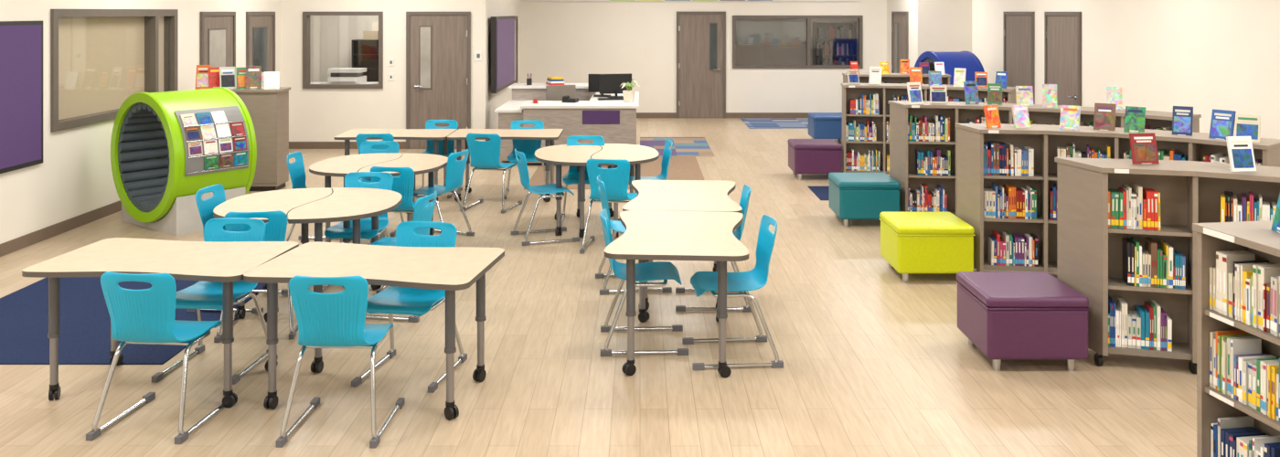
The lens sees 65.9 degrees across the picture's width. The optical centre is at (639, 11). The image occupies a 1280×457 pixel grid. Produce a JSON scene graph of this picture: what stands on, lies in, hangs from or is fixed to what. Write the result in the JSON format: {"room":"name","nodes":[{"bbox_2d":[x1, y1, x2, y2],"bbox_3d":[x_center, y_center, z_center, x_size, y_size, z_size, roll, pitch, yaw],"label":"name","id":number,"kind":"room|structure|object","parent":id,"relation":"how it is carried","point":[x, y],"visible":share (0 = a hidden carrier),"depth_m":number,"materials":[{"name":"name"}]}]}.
{"room":"school library","nodes":[
{"label":"school library","id":0,"kind":"room"},
{"bbox_2d":[0,0,280,244],"bbox_3d":[-5.675,0.500,6.950,0.150,3.300,16.900,0,0,0],"label":"wall","id":1,"kind":"structure","parent":0,"point":[74,178],"depth_m":9.83,"materials":[{"name":"paint"}]},
{"bbox_2d":[0,21,42,173],"bbox_3d":[-5.582,0.755,8.220,0.036,1.330,2.000,0,0,0],"label":"board","id":2,"kind":"object","parent":1,"relation":"attached to","point":[21,42],"visible":1,"depth_m":8.87,"materials":[{"name":"purple fabric"}]},
{"bbox_2d":[0,200,121,256],"bbox_3d":[-5.593,2.095,6.950,0.015,0.110,16.900,0,0,0],"label":"baseboard","id":3,"kind":"structure","parent":1,"relation":"attached to","point":[14,245],"depth_m":9.48,"materials":[{"name":"rubber"}]},
{"bbox_2d":[50,9,177,131],"bbox_3d":[-5.660,0.565,10.640,0.180,1.170,2.520,0,0,0],"label":"window","id":4,"kind":"structure","parent":1,"relation":"in","point":[100,58],"depth_m":10.50,"materials":[{"name":"clear glass"}]},
{"bbox_2d":[199,11,235,67],"bbox_3d":[-5.558,1.080,13.080,0.085,2.140,1.040,0,0,0],"label":"door","id":5,"kind":"structure","parent":1,"relation":"in","point":[217,29],"depth_m":13.03,"materials":[{"name":"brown wood"}]},
{"bbox_2d":[245,11,275,72],"bbox_3d":[-5.558,1.080,14.550,0.085,2.140,1.040,0,0,0],"label":"door","id":6,"kind":"structure","parent":1,"relation":"in","point":[260,26],"depth_m":14.52,"materials":[{"name":"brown wood"}]},
{"bbox_2d":[310,15,378,82],"bbox_3d":[-4.450,0.700,16.625,3.100,2.900,2.150,0,0,0],"label":"wall","id":7,"kind":"structure","parent":0,"point":[332,37],"depth_m":17.60,"materials":[{"name":"paint"}]},
{"bbox_2d":[310,82,378,84],"bbox_3d":[-4.950,1.670,16.300,1.240,0.960,0.540,0,0,0],"label":"countertop","id":8,"kind":"structure","parent":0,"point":[311,82],"depth_m":16.24,"materials":[{"name":"beige laminate"}]},
{"bbox_2d":[327,67,366,84],"bbox_3d":[-4.830,1.069,16.260,0.540,0.240,0.440,0,0,0],"label":"printer","id":9,"kind":"object","parent":8,"relation":"on","point":[338,75],"visible":1,"depth_m":16.12,"materials":[{"name":"white plastic"}]},
{"bbox_2d":[280,0,487,141],"bbox_3d":[-4.080,0.500,15.475,3.340,3.300,0.150,0,0,0],"label":"wall","id":10,"kind":"structure","parent":0,"point":[314,114],"depth_m":15.40,"materials":[{"name":"paint"}]},
{"bbox_2d":[302,11,383,88],"bbox_3d":[-4.630,0.610,15.460,1.240,1.200,0.180,0,0,0],"label":"window","id":11,"kind":"structure","parent":10,"relation":"in","point":[306,16],"depth_m":15.37,"materials":[{"name":"clear glass"}]},
{"bbox_2d":[288,141,465,149],"bbox_3d":[-3.998,2.095,15.393,3.175,0.110,0.015,0,0,0],"label":"baseboard","id":12,"kind":"structure","parent":10,"relation":"attached to","point":[292,144],"depth_m":15.38,"materials":[{"name":"rubber"}]},
{"bbox_2d":[405,11,470,149],"bbox_3d":[-3.140,1.080,15.358,1.000,2.140,0.085,0,0,0],"label":"door","id":13,"kind":"structure","parent":10,"relation":"in","point":[438,44],"depth_m":15.38,"materials":[{"name":"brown wood"}]},
{"bbox_2d":[487,0,520,128],"bbox_3d":[-2.485,0.500,17.675,0.150,3.300,4.250,0,0,0],"label":"wall","id":14,"kind":"structure","parent":0,"point":[495,7],"depth_m":16.63,"materials":[{"name":"paint"}]},
{"bbox_2d":[490,15,514,93],"bbox_3d":[-2.337,0.695,16.750,0.146,1.210,2.300,0,0,0],"label":"wall display","id":15,"kind":"object","parent":14,"relation":"attached to","point":[502,27],"visible":1,"depth_m":16.25,"materials":[{"name":"purple fabric"}]},
{"bbox_2d":[511,16,517,85],"bbox_3d":[-2.395,0.750,18.750,0.030,1.300,1.000,0,0,0],"label":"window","id":16,"kind":"structure","parent":14,"relation":"in","point":[516,17],"depth_m":19.11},
{"bbox_2d":[0,117,1196,456],"bbox_3d":[0.160,2.200,10.275,11.820,0.100,23.850,0,0,0],"label":"floor","id":17,"kind":"structure","parent":0,"point":[877,364],"depth_m":5.84,"materials":[{"name":"wood"}]},
{"bbox_2d":[0,277,265,364],"bbox_3d":[-3.835,2.146,7.300,1.870,0.008,2.600,0,0,0],"label":"carpet","id":18,"kind":"object","parent":17,"relation":"on","point":[84,338],"visible":0.36,"depth_m":6.73,"materials":[{"name":"blue carpet"}]},
{"bbox_2d":[186,183,287,313],"bbox_3d":[-2.932,1.721,7.250,0.555,0.841,0.496,0,0,5],"label":"chair","id":19,"kind":"object","parent":18,"relation":"on","point":[206,207],"visible":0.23,"depth_m":7.27,"materials":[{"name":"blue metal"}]},
{"bbox_2d":[85,271,225,444],"bbox_3d":[-2.500,1.729,5.188,0.496,0.841,0.555,0,0,5],"label":"chair","id":20,"kind":"object","parent":17,"relation":"on","point":[146,316],"visible":1,"depth_m":4.97,"materials":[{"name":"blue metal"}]},
{"bbox_2d":[21,237,298,408],"bbox_3d":[-2.715,1.779,5.680,1.250,0.742,0.800,0,0,5],"label":"table","id":21,"kind":"object","parent":17,"relation":"on","point":[226,262],"visible":0.7,"depth_m":5.50,"materials":[{"name":"laminate"}]},
{"bbox_2d":[110,86,256,235],"bbox_3d":[-4.640,1.476,10.051,1.313,1.348,0.854,0,0,37],"label":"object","id":22,"kind":"object","parent":17,"relation":"on","point":[166,147],"visible":0.91,"depth_m":9.82,"materials":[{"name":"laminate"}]},
{"bbox_2d":[151,217,267,384],"bbox_3d":[-2.560,1.729,5.972,0.496,0.841,0.554,0,0,4],"label":"chair","id":23,"kind":"object","parent":17,"relation":"on","point":[199,295],"visible":0.59,"depth_m":6.07,"materials":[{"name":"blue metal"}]},
{"bbox_2d":[213,210,298,342],"bbox_3d":[-2.550,1.729,6.698,0.496,0.841,0.554,0,0,-8],"label":"chair","id":24,"kind":"object","parent":17,"relation":"on","point":[275,230],"visible":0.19,"depth_m":6.47,"materials":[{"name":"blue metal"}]},
{"bbox_2d":[230,86,290,191],"bbox_3d":[-4.800,1.545,11.950,1.000,1.210,0.440,0,0,0],"label":"bookcase","id":25,"kind":"object","parent":17,"relation":"on","point":[268,110],"visible":0.46,"depth_m":11.74,"materials":[{"name":"beige laminate"}]},
{"bbox_2d":[195,64,279,89],"bbox_3d":[-4.842,0.798,11.905,1.007,0.290,0.207,0,0,0],"label":"books","id":26,"kind":"object","parent":25,"relation":"on","point":[207,77],"visible":0.87,"depth_m":11.88,"materials":[{"name":"paper"}]},
{"bbox_2d":[213,187,332,322],"bbox_3d":[-2.708,1.779,7.250,0.710,0.742,1.200,0,0,-4],"label":"table","id":27,"kind":"object","parent":17,"relation":"on","point":[284,200],"visible":0.36,"depth_m":7.33,"materials":[{"name":"laminate"}]},
{"bbox_2d":[285,151,352,241],"bbox_3d":[-2.932,1.729,9.050,0.554,0.841,0.496,0,0,0],"label":"chair","id":28,"kind":"object","parent":17,"relation":"on","point":[296,169],"visible":0.32,"depth_m":9.11,"materials":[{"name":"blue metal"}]},
{"bbox_2d":[276,275,405,448],"bbox_3d":[-1.540,1.729,5.128,0.496,0.841,0.555,0,0,1],"label":"chair","id":29,"kind":"object","parent":17,"relation":"on","point":[336,320],"visible":1,"depth_m":4.91,"materials":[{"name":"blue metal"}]},
{"bbox_2d":[287,187,402,289],"bbox_3d":[-2.134,1.779,7.290,0.706,0.742,1.200,0,0,-4],"label":"table","id":30,"kind":"object","parent":17,"relation":"on","point":[345,205],"visible":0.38,"depth_m":7.12,"materials":[{"name":"laminate"}]},
{"bbox_2d":[309,152,401,242],"bbox_3d":[-2.668,1.779,9.179,0.670,0.742,1.240,0,0,4],"label":"table","id":31,"kind":"object","parent":17,"relation":"on","point":[339,165],"visible":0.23,"depth_m":9.08,"materials":[{"name":"laminate"}]},
{"bbox_2d":[322,171,393,293],"bbox_3d":[-2.200,1.729,7.752,0.496,0.841,0.555,0,0,2],"label":"chair","id":32,"kind":"object","parent":17,"relation":"on","point":[351,179],"visible":0.53,"depth_m":7.89,"materials":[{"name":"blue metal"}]},
{"bbox_2d":[352,21,378,82],"bbox_3d":[-4.720,1.175,17.300,0.560,1.950,0.360,0,0,0],"label":"storage cabinet","id":33,"kind":"object","parent":17,"relation":"on","point":[365,51],"visible":0.3,"depth_m":17.46,"materials":[{"name":"brown wood"}]},
{"bbox_2d":[243,241,504,420],"bbox_3d":[-1.460,1.779,5.550,1.250,0.742,0.800,0,0,8],"label":"table","id":34,"kind":"object","parent":17,"relation":"on","point":[450,270],"visible":0.91,"depth_m":5.42,"materials":[{"name":"laminate"}]},
{"bbox_2d":[356,133,393,180],"bbox_3d":[-2.850,1.729,10.798,0.496,0.841,0.554,0,0,-3],"label":"chair","id":35,"kind":"object","parent":17,"relation":"on","point":[361,137],"visible":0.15,"depth_m":10.55,"materials":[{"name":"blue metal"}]},
{"bbox_2d":[359,140,404,236],"bbox_3d":[-2.600,1.729,9.652,0.496,0.841,0.555,0,0,-2],"label":"chair","id":36,"kind":"object","parent":17,"relation":"on","point":[365,147],"visible":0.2,"depth_m":9.89,"materials":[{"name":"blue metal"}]},
{"bbox_2d":[334,128,457,201],"bbox_3d":[-2.800,1.779,11.400,1.250,0.742,0.800,0,0,0],"label":"table","id":37,"kind":"object","parent":17,"relation":"on","point":[435,134],"visible":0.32,"depth_m":11.30,"materials":[{"name":"laminate"}]},
{"bbox_2d":[368,166,432,245],"bbox_3d":[-2.050,1.729,8.548,0.496,0.841,0.555,0,0,10],"label":"chair","id":38,"kind":"object","parent":17,"relation":"on","point":[403,184],"visible":0.48,"depth_m":8.30,"materials":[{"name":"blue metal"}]},
{"bbox_2d":[365,190,437,322],"bbox_3d":[-1.758,1.729,7.100,0.555,0.841,0.496,0,0,10],"label":"chair","id":39,"kind":"object","parent":17,"relation":"on","point":[421,213],"visible":0.35,"depth_m":6.97,"materials":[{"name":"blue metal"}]},
{"bbox_2d":[358,153,447,238],"bbox_3d":[-2.134,1.779,9.141,0.666,0.742,1.240,0,0,4],"label":"table","id":40,"kind":"object","parent":17,"relation":"on","point":[419,163],"visible":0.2,"depth_m":9.13,"materials":[{"name":"laminate"}]},
{"bbox_2d":[351,221,467,393],"bbox_3d":[-1.360,1.729,5.872,0.496,0.841,0.555,0,0,10],"label":"chair","id":41,"kind":"object","parent":17,"relation":"on","point":[393,300],"visible":0.69,"depth_m":5.96,"materials":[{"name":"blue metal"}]},
{"bbox_2d":[420,119,462,198],"bbox_3d":[-2.400,1.729,11.602,0.496,0.841,0.555,0,0,5],"label":"chair","id":42,"kind":"object","parent":17,"relation":"on","point":[430,124],"visible":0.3,"depth_m":11.81,"materials":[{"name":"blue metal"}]},
{"bbox_2d":[413,149,474,235],"bbox_3d":[-1.918,1.729,9.299,0.554,0.841,0.496,0,0,18],"label":"chair","id":43,"kind":"object","parent":17,"relation":"on","point":[454,169],"visible":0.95,"depth_m":9.22,"materials":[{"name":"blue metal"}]},
{"bbox_2d":[460,132,522,213],"bbox_3d":[-1.621,1.729,10.798,0.496,0.841,0.555,0,0,14],"label":"chair","id":44,"kind":"object","parent":17,"relation":"on","point":[485,155],"visible":1,"depth_m":10.58,"materials":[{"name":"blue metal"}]},
{"bbox_2d":[447,128,563,202],"bbox_3d":[-1.540,1.779,11.400,1.250,0.742,0.800,0,0,0],"label":"table","id":45,"kind":"object","parent":17,"relation":"on","point":[549,135],"visible":0.65,"depth_m":11.30,"materials":[{"name":"laminate"}]},
{"bbox_2d":[504,120,545,199],"bbox_3d":[-1.330,1.729,11.552,0.496,0.841,0.554,0,0,-4],"label":"chair","id":46,"kind":"object","parent":17,"relation":"on","point":[528,147],"visible":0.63,"depth_m":11.75,"materials":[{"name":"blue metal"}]},
{"bbox_2d":[510,148,580,245],"bbox_3d":[-0.902,1.729,9.349,0.554,0.841,0.496,0,0,-20],"label":"chair","id":47,"kind":"object","parent":17,"relation":"on","point":[550,188],"visible":0.99,"depth_m":9.21,"materials":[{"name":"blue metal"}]},
{"bbox_2d":[494,83,639,165],"bbox_3d":[-1.030,1.660,14.855,2.020,0.980,2.390,0,0,0],"label":"desk","id":48,"kind":"object","parent":17,"relation":"on","point":[613,121],"visible":0.58,"depth_m":13.70,"materials":[{"name":"grey laminate"}]},
{"bbox_2d":[545,76,564,85],"bbox_3d":[-1.350,1.110,15.700,0.220,0.118,0.300,0,0,-20],"label":"book stack","id":49,"kind":"object","parent":48,"relation":"on","point":[550,80],"visible":0.98,"depth_m":15.58,"materials":[{"name":"paper"}]},
{"bbox_2d":[545,85,575,100],"bbox_3d":[-1.250,1.615,14.850,0.589,1.029,0.591,0,0,-20],"label":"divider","id":50,"kind":"object","parent":48,"relation":"on","point":[553,92],"visible":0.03,"depth_m":14.60,"materials":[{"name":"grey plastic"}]},
{"bbox_2d":[562,95,578,102],"bbox_3d":[-1.000,1.266,14.200,0.200,0.085,0.200,0,0,12],"label":"desk telephone","id":51,"kind":"object","parent":48,"relation":"on","point":[565,99],"visible":1,"depth_m":14.12,"materials":[{"name":"black plastic"}]},
{"bbox_2d":[588,74,610,96],"bbox_3d":[-0.580,1.139,15.150,0.440,0.340,0.180,0,0,10],"label":"computer monitor","id":52,"kind":"object","parent":48,"relation":"on","point":[593,79],"visible":0.55,"depth_m":15.18,"materials":[{"name":"black plastic"}]},
{"bbox_2d":[599,73,631,97],"bbox_3d":[-0.360,1.129,14.900,0.500,0.360,0.180,0,0,-15],"label":"computer monitor","id":53,"kind":"object","parent":48,"relation":"on","point":[609,83],"visible":0.8,"depth_m":14.89,"materials":[{"name":"black plastic"}]},
{"bbox_2d":[620,78,638,102],"bbox_3d":[-0.170,1.141,14.188,0.291,0.336,0.307,0,0,-39],"label":"potted plant","id":54,"kind":"object","parent":48,"relation":"on","point":[628,95],"visible":1,"depth_m":14.14,"materials":[{"name":"green plant"}]},
{"bbox_2d":[534,144,601,237],"bbox_3d":[-0.703,1.779,9.806,0.680,0.742,1.320,0,0,-5],"label":"table","id":55,"kind":"object","parent":17,"relation":"on","point":[561,154],"visible":0.91,"depth_m":9.42,"materials":[{"name":"laminate"}]},
{"bbox_2d":[561,135,604,222],"bbox_3d":[-0.570,1.729,10.102,0.496,0.841,0.554,0,0,0],"label":"chair","id":56,"kind":"object","parent":17,"relation":"on","point":[572,176],"visible":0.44,"depth_m":10.30,"materials":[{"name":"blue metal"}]},
{"bbox_2d":[579,158,638,254],"bbox_3d":[-0.250,1.729,8.978,0.496,0.841,0.554,0,0,8],"label":"chair","id":57,"kind":"object","parent":17,"relation":"on","point":[615,180],"visible":0.9,"depth_m":8.75,"materials":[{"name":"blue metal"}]},
{"bbox_2d":[523,156,703,189],"bbox_3d":[-0.290,2.148,13.250,2.220,0.004,2.700,0,0,0],"label":"carpet","id":58,"kind":"object","parent":17,"relation":"on","point":[680,167],"visible":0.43,"depth_m":13.21,"materials":[{"name":"carpet"}]},
{"bbox_2d":[591,143,658,237],"bbox_3d":[-0.159,1.779,9.854,0.676,0.742,1.320,0,0,-5],"label":"table","id":59,"kind":"object","parent":17,"relation":"on","point":[636,154],"visible":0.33,"depth_m":9.72,"materials":[{"name":"laminate"}]},
{"bbox_2d":[595,175,671,295],"bbox_3d":[-0.062,1.729,7.750,0.555,0.841,0.496,0,0,-7],"label":"chair","id":60,"kind":"object","parent":17,"relation":"on","point":[616,226],"visible":0.38,"depth_m":7.57,"materials":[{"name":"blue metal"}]},
{"bbox_2d":[599,208,688,356],"bbox_3d":[0.018,1.729,6.400,0.555,0.841,0.496,0,0,-2],"label":"chair","id":61,"kind":"object","parent":17,"relation":"on","point":[665,271],"visible":0.8,"depth_m":6.33,"materials":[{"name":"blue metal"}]},
{"bbox_2d":[618,139,672,233],"bbox_3d":[0.052,1.729,9.850,0.555,0.841,0.496,0,0,-7],"label":"chair","id":62,"kind":"object","parent":17,"relation":"on","point":[666,154],"visible":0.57,"depth_m":9.96,"materials":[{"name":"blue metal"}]},
{"bbox_2d":[604,210,748,378],"bbox_3d":[0.250,1.779,6.320,0.850,0.742,1.260,0,0,4],"label":"table","id":63,"kind":"object","parent":17,"relation":"on","point":[657,235],"visible":0.96,"depth_m":5.97,"materials":[{"name":"laminate"}]},
{"bbox_2d":[640,137,714,156],"bbox_3d":[0.550,2.148,15.700,1.100,0.004,2.200,0,0,0],"label":"carpet","id":64,"kind":"object","parent":17,"relation":"on","point":[682,146],"visible":0.79,"depth_m":15.71,"materials":[{"name":"carpet"}]},
{"bbox_2d":[622,180,742,310],"bbox_3d":[0.330,1.779,7.585,0.850,0.742,1.260,0,0,3],"label":"table","id":65,"kind":"object","parent":17,"relation":"on","point":[653,195],"visible":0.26,"depth_m":7.47,"materials":[{"name":"laminate"}]},
{"bbox_2d":[675,184,751,312],"bbox_3d":[0.542,1.729,7.300,0.555,0.841,0.496,0,0,2],"label":"chair","id":66,"kind":"object","parent":17,"relation":"on","point":[746,190],"visible":0.44,"depth_m":7.13,"materials":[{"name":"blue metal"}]},
{"bbox_2d":[682,214,783,371],"bbox_3d":[0.572,1.729,6.170,0.555,0.841,0.496,0,0,-5],"label":"chair","id":67,"kind":"object","parent":17,"relation":"on","point":[755,279],"visible":0.93,"depth_m":6.18,"materials":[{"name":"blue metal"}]},
{"bbox_2d":[740,118,808,128],"bbox_3d":[3.100,2.147,18.850,2.200,0.005,1.700,0,0,0],"label":"carpet","id":68,"kind":"object","parent":17,"relation":"on","point":[752,123],"visible":0.57,"depth_m":18.76,"materials":[{"name":"blue carpet"}]},
{"bbox_2d":[787,138,842,180],"bbox_3d":[2.260,1.923,12.800,0.611,0.455,0.611,0,0,0],"label":"ottoman","id":69,"kind":"object","parent":17,"relation":"on","point":[805,155],"visible":0.91,"depth_m":12.50,"materials":[{"name":"purple leather"}]},
{"bbox_2d":[787,138,842,149],"bbox_3d":[2.260,1.730,12.800,0.610,0.070,0.610,0,0,0],"label":"seat cushion","id":70,"kind":"object","parent":69,"relation":"on","point":[793,144],"depth_m":12.58,"materials":[{"name":"purple leather"}]},
{"bbox_2d":[808,186,829,200],"bbox_3d":[2.305,2.148,11.650,0.510,0.004,0.900,0,0,0],"label":"carpet","id":71,"kind":"object","parent":17,"relation":"on","point":[822,193],"visible":0.43,"depth_m":11.73,"materials":[{"name":"blue carpet"}]},
{"bbox_2d":[807,112,842,140],"bbox_3d":[3.099,1.923,16.200,0.611,0.455,0.611,0,0,0],"label":"ottoman","id":72,"kind":"object","parent":17,"relation":"on","point":[821,125],"visible":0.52,"depth_m":15.90,"materials":[{"name":"blue leather"}]},
{"bbox_2d":[807,112,842,119],"bbox_3d":[3.100,1.730,16.200,0.610,0.070,0.610,0,0,0],"label":"seat cushion","id":73,"kind":"object","parent":72,"relation":"on","point":[811,115],"depth_m":15.99,"materials":[{"name":"blue leather"}]},
{"bbox_2d":[812,21,856,64],"bbox_3d":[4.200,1.190,21.300,0.900,1.920,0.300,0,0,0],"label":"bookcase","id":74,"kind":"object","parent":17,"relation":"on","point":[833,43],"visible":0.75,"depth_m":21.18,"materials":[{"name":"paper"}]},
{"bbox_2d":[827,172,900,226],"bbox_3d":[2.280,1.923,10.079,0.611,0.455,0.611,0,0,0],"label":"ottoman","id":75,"kind":"object","parent":17,"relation":"on","point":[852,196],"visible":0.81,"depth_m":9.78,"materials":[{"name":"teal leather"}]},
{"bbox_2d":[828,172,900,188],"bbox_3d":[2.280,1.730,10.080,0.610,0.070,0.610,0,0,0],"label":"seat cushion","id":76,"kind":"object","parent":75,"relation":"on","point":[837,180],"depth_m":9.89,"materials":[{"name":"teal leather"}]},
{"bbox_2d":[842,73,950,85],"bbox_3d":[3.815,1.545,14.739,1.524,1.210,0.449,0,0,5],"label":"bookcase","id":77,"kind":"object","parent":17,"relation":"on","point":[892,78],"visible":0.03,"depth_m":14.73,"materials":[{"name":"beige laminate"}]},
{"bbox_2d":[849,59,944,74],"bbox_3d":[3.820,0.833,14.732,1.385,0.219,0.242,0,0,5],"label":"books","id":78,"kind":"object","parent":77,"relation":"on","point":[904,63],"visible":0.83,"depth_m":14.68,"materials":[{"name":"paper"}]},
{"bbox_2d":[879,212,975,282],"bbox_3d":[2.329,1.923,8.059,0.611,0.455,0.611,0,0,0],"label":"ottoman","id":79,"kind":"object","parent":17,"relation":"on","point":[911,242],"visible":0.93,"depth_m":7.76,"materials":[{"name":"plastic"}]},
{"bbox_2d":[879,212,974,234],"bbox_3d":[2.330,1.730,8.060,0.610,0.070,0.610,0,0,0],"label":"seat cushion","id":80,"kind":"object","parent":79,"relation":"on","point":[898,223],"depth_m":7.91,"materials":[{"name":"leather"}]},
{"bbox_2d":[841,83,1016,174],"bbox_3d":[3.603,1.545,12.421,2.178,1.210,0.586,0,0,20],"label":"bookcase","id":81,"kind":"object","parent":17,"relation":"on","point":[885,90],"visible":0.24,"depth_m":12.60,"materials":[{"name":"beige laminate"}]},
{"bbox_2d":[845,93,1008,171],"bbox_3d":[3.571,1.536,12.344,1.986,0.977,0.296,0,0,20],"label":"books","id":82,"kind":"object","parent":81,"relation":"in","point":[854,161],"visible":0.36,"depth_m":12.50,"materials":[{"name":"paper"}]},
{"bbox_2d":[846,66,1007,88],"bbox_3d":[3.601,0.827,12.443,1.953,0.232,0.275,0,0,23],"label":"books","id":83,"kind":"object","parent":81,"relation":"on","point":[875,72],"visible":0.86,"depth_m":12.43,"materials":[{"name":"paper"}]},
{"bbox_2d":[914,51,984,85],"bbox_3d":[4.992,1.399,15.997,0.670,1.501,1.426,0,0,-8],"label":"tunnel","id":84,"kind":"object","parent":17,"relation":"on","point":[968,60],"visible":0.27,"depth_m":15.61,"materials":[{"name":"blue plastic"}]},
{"bbox_2d":[955,271,1090,371],"bbox_3d":[2.360,1.923,6.139,0.611,0.455,0.611,0,0,0],"label":"ottoman","id":85,"kind":"object","parent":17,"relation":"on","point":[1005,314],"visible":1,"depth_m":5.84,"materials":[{"name":"purple leather"}]},
{"bbox_2d":[956,271,1088,308],"bbox_3d":[2.360,1.730,6.140,0.610,0.070,0.610,0,0,0],"label":"seat cushion","id":86,"kind":"object","parent":85,"relation":"on","point":[986,289],"depth_m":6.01,"materials":[{"name":"purple leather"}]},
{"bbox_2d":[887,100,1201,216],"bbox_3d":[3.833,1.545,9.624,2.846,1.210,0.713,0,0,30],"label":"bookcase","id":87,"kind":"object","parent":17,"relation":"on","point":[901,150],"visible":0.14,"depth_m":9.97,"materials":[{"name":"beige laminate"}]},
{"bbox_2d":[906,81,1122,110],"bbox_3d":[3.675,0.828,9.797,1.980,0.230,0.349,0,0,18],"label":"books","id":88,"kind":"object","parent":87,"relation":"on","point":[938,94],"visible":0.94,"depth_m":9.93,"materials":[{"name":"paper"}]},
{"bbox_2d":[907,114,1172,212],"bbox_3d":[3.829,1.536,9.532,2.488,0.977,0.427,0,0,30],"label":"books","id":89,"kind":"object","parent":87,"relation":"in","point":[938,130],"visible":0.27,"depth_m":9.91,"materials":[{"name":"paper"}]},
{"bbox_2d":[954,123,1279,273],"bbox_3d":[3.658,1.545,7.682,2.355,1.210,0.688,0,0,29],"label":"bookcase","id":90,"kind":"object","parent":17,"relation":"on","point":[1044,139],"visible":0.2,"depth_m":7.88,"materials":[{"name":"beige laminate"}]},
{"bbox_2d":[983,102,1260,142],"bbox_3d":[3.676,0.834,7.646,1.902,0.218,0.391,0,0,27],"label":"books","id":91,"kind":"object","parent":90,"relation":"on","point":[1222,125],"visible":0.97,"depth_m":7.60,"materials":[{"name":"paper"}]},
{"bbox_2d":[983,140,1262,266],"bbox_3d":[3.656,1.536,7.587,1.990,0.977,0.392,0,0,29],"label":"books","id":92,"kind":"object","parent":90,"relation":"in","point":[1000,158],"visible":0.27,"depth_m":7.84,"materials":[{"name":"paper"}]},
{"bbox_2d":[1054,157,1279,373],"bbox_3d":[3.238,1.545,6.001,1.326,1.210,0.510,0,0,23],"label":"bookcase","id":93,"kind":"object","parent":17,"relation":"on","point":[1090,252],"visible":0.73,"depth_m":6.01,"materials":[{"name":"beige laminate"}]},
{"bbox_2d":[1108,182,1276,351],"bbox_3d":[3.292,1.539,5.880,0.977,0.970,0.217,0,0,22],"label":"books","id":94,"kind":"object","parent":93,"relation":"in","point":[1148,326],"visible":0.62,"depth_m":5.91,"materials":[{"name":"paper"}]},
{"bbox_2d":[1129,132,1256,171],"bbox_3d":[3.320,0.841,5.951,0.668,0.204,0.146,0,0,34],"label":"books","id":95,"kind":"object","parent":93,"relation":"on","point":[1143,145],"visible":1,"depth_m":5.82,"materials":[{"name":"paper"}]},
{"bbox_2d":[1192,220,1279,456],"bbox_3d":[2.736,1.545,3.835,0.479,1.210,1.183,0,0,-5],"label":"bookcase","id":96,"kind":"object","parent":17,"relation":"on","point":[1257,238],"visible":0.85,"depth_m":4.33,"materials":[{"name":"beige laminate"}]},
{"bbox_2d":[1209,250,1279,456],"bbox_3d":[2.649,1.536,3.834,0.200,0.976,1.049,0,0,-6],"label":"books","id":97,"kind":"object","parent":96,"relation":"in","point":[1246,290],"visible":0.99,"depth_m":4.18,"materials":[{"name":"paper"}]},
{"bbox_2d":[1271,192,1279,233],"bbox_3d":[2.722,0.827,3.838,0.128,0.231,0.807,0,0,2],"label":"books","id":98,"kind":"object","parent":96,"relation":"on","point":[1275,226],"visible":1,"depth_m":4.22,"materials":[{"name":"paper"}]},
{"bbox_2d":[520,0,886,112],"bbox_3d":[1.270,0.500,19.875,7.660,3.300,0.150,0,0,0],"label":"wall","id":99,"kind":"structure","parent":0,"point":[570,40],"depth_m":19.80,"materials":[{"name":"paint"}]},
{"bbox_2d":[676,11,725,117],"bbox_3d":[1.225,1.080,19.758,0.990,2.140,0.085,0,0,0],"label":"door","id":100,"kind":"structure","parent":99,"relation":"in","point":[700,36],"depth_m":19.78,"materials":[{"name":"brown wood"}]},
{"bbox_2d":[636,112,808,117],"bbox_3d":[1.270,2.095,19.793,7.360,0.110,0.015,0,0,0],"label":"baseboard","id":101,"kind":"structure","parent":99,"relation":"attached to","point":[638,114],"depth_m":19.78,"materials":[{"name":"rubber"}]},
{"bbox_2d":[732,15,863,68],"bbox_3d":[3.155,0.620,19.860,2.610,1.060,0.180,0,0,0],"label":"window","id":102,"kind":"structure","parent":99,"relation":"in","point":[746,29],"depth_m":19.90,"materials":[{"name":"clear glass"}]},
{"bbox_2d":[735,18,857,64],"bbox_3d":[3.050,0.700,21.025,3.900,2.900,2.150,0,0,0],"label":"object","id":103,"kind":"structure","parent":0,"point":[745,54],"depth_m":22.00,"materials":[{"name":"paint"}]},
{"bbox_2d":[886,0,915,73],"bbox_3d":[5.025,0.500,18.775,0.150,3.300,2.050,0,0,0],"label":"wall","id":104,"kind":"structure","parent":0,"point":[892,5],"depth_m":18.47,"materials":[{"name":"paint"}]},
{"bbox_2d":[891,11,908,73],"bbox_3d":[4.908,1.080,18.750,0.085,2.140,1.100,0,0,0],"label":"door","id":105,"kind":"structure","parent":104,"relation":"in","point":[900,20],"depth_m":18.79,"materials":[{"name":"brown wood"}]},
{"bbox_2d":[915,0,971,62],"bbox_3d":[5.510,0.500,17.675,1.120,3.300,0.150,0,0,0],"label":"wall","id":106,"kind":"structure","parent":0,"point":[941,26],"depth_m":17.60,"materials":[{"name":"paint"}]},
{"bbox_2d":[971,0,1279,139],"bbox_3d":[5.995,0.500,8.050,0.150,3.300,19.100,0,0,0],"label":"wall","id":107,"kind":"structure","parent":0,"point":[1204,56],"depth_m":11.09,"materials":[{"name":"paint"}]},
{"bbox_2d":[1002,11,1034,104],"bbox_3d":[5.878,1.080,15.400,0.085,2.140,1.180,0,0,0],"label":"door","id":108,"kind":"structure","parent":107,"relation":"in","point":[1018,27],"depth_m":15.34,"materials":[{"name":"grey wood"}]},
{"bbox_2d":[1044,11,1081,106],"bbox_3d":[5.878,1.080,13.800,0.085,2.140,1.140,0,0,0],"label":"door","id":109,"kind":"structure","parent":107,"relation":"in","point":[1062,30],"depth_m":13.72,"materials":[{"name":"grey wood"}]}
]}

